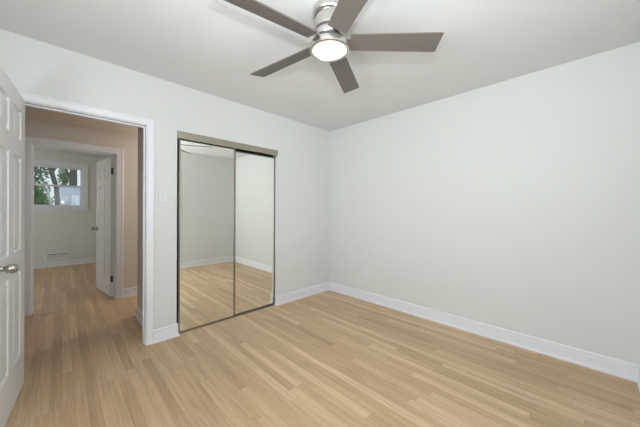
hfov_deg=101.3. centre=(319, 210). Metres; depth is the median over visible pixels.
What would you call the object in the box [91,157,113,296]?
door
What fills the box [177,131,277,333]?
trim
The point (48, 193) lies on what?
parasol
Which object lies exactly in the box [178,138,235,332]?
mirror door
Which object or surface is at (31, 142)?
door frame
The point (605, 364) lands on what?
baseboard
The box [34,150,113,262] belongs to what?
wall
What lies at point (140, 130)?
wall
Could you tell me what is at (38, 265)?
baseboard
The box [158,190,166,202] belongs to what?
light switch
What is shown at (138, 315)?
baseboard
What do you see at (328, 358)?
floor
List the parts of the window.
sash, sash, sill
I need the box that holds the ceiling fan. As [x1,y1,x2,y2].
[224,0,443,92]
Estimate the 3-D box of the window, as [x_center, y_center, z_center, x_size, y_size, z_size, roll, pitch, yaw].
[-5.664,-0.516,5.652,1.017,1.050,0.175,0,0,-45]
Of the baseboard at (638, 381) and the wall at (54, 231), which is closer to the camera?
the baseboard at (638, 381)
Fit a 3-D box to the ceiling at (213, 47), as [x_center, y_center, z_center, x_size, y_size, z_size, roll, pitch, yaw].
[-0.051,-1.260,1.620,4.200,0.080,3.381,0,0,-45]
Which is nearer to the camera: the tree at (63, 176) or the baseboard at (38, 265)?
the baseboard at (38, 265)
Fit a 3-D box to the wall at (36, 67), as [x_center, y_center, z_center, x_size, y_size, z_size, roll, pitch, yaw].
[-1.255,-0.004,2.741,4.072,2.440,0.100,0,0,-45]
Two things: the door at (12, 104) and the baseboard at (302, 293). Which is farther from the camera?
the baseboard at (302, 293)
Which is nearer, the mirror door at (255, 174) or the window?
the mirror door at (255, 174)
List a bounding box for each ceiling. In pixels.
[0,0,639,131]
[25,106,137,135]
[34,147,113,157]
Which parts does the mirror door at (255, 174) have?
rail, rail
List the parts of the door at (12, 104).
knob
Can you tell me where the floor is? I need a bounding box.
[5,263,639,426]
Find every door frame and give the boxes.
[18,91,154,345]
[24,136,123,316]
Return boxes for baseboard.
[34,255,113,268]
[123,287,136,297]
[134,305,141,325]
[154,323,179,343]
[275,282,328,305]
[329,282,639,381]
[637,366,639,391]
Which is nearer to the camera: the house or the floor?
the floor
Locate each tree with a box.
[34,167,51,194]
[48,168,59,204]
[57,169,69,184]
[64,169,76,185]
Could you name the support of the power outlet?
attached to the wall at (513, 204)
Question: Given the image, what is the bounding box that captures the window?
[34,160,88,210]
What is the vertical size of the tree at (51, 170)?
7.119 m
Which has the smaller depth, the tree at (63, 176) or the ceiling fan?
the ceiling fan
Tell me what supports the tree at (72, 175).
on the ground
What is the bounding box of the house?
[59,187,79,204]
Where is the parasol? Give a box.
[44,188,52,204]
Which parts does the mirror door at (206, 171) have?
rail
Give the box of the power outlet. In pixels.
[364,269,368,277]
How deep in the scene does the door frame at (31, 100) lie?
2.36 m
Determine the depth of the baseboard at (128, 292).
3.68 m
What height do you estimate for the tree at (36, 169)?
5.878 m
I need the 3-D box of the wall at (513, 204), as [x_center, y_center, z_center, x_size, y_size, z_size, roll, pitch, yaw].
[1.305,0.006,2.963,0.120,2.440,3.186,0,0,-45]
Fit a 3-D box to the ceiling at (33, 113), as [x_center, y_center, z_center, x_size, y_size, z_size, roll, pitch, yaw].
[-2.201,-1.098,3.010,4.300,0.080,1.619,0,0,-45]
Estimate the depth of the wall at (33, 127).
3.65 m
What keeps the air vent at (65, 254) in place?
in the wall at (54, 231)
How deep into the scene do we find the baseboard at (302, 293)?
3.63 m
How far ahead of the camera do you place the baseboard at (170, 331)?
2.47 m
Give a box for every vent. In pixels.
[44,251,69,260]
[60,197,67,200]
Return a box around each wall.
[0,29,328,328]
[25,118,137,288]
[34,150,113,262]
[137,127,272,310]
[329,42,639,364]
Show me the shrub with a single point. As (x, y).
(39, 199)
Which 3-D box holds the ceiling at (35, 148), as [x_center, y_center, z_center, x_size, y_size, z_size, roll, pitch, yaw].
[-4.747,-1.277,4.161,3.700,0.080,3.600,0,0,-45]
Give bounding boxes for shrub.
[34,186,49,204]
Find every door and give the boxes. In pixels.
[0,65,24,426]
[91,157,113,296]
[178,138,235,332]
[235,151,274,314]

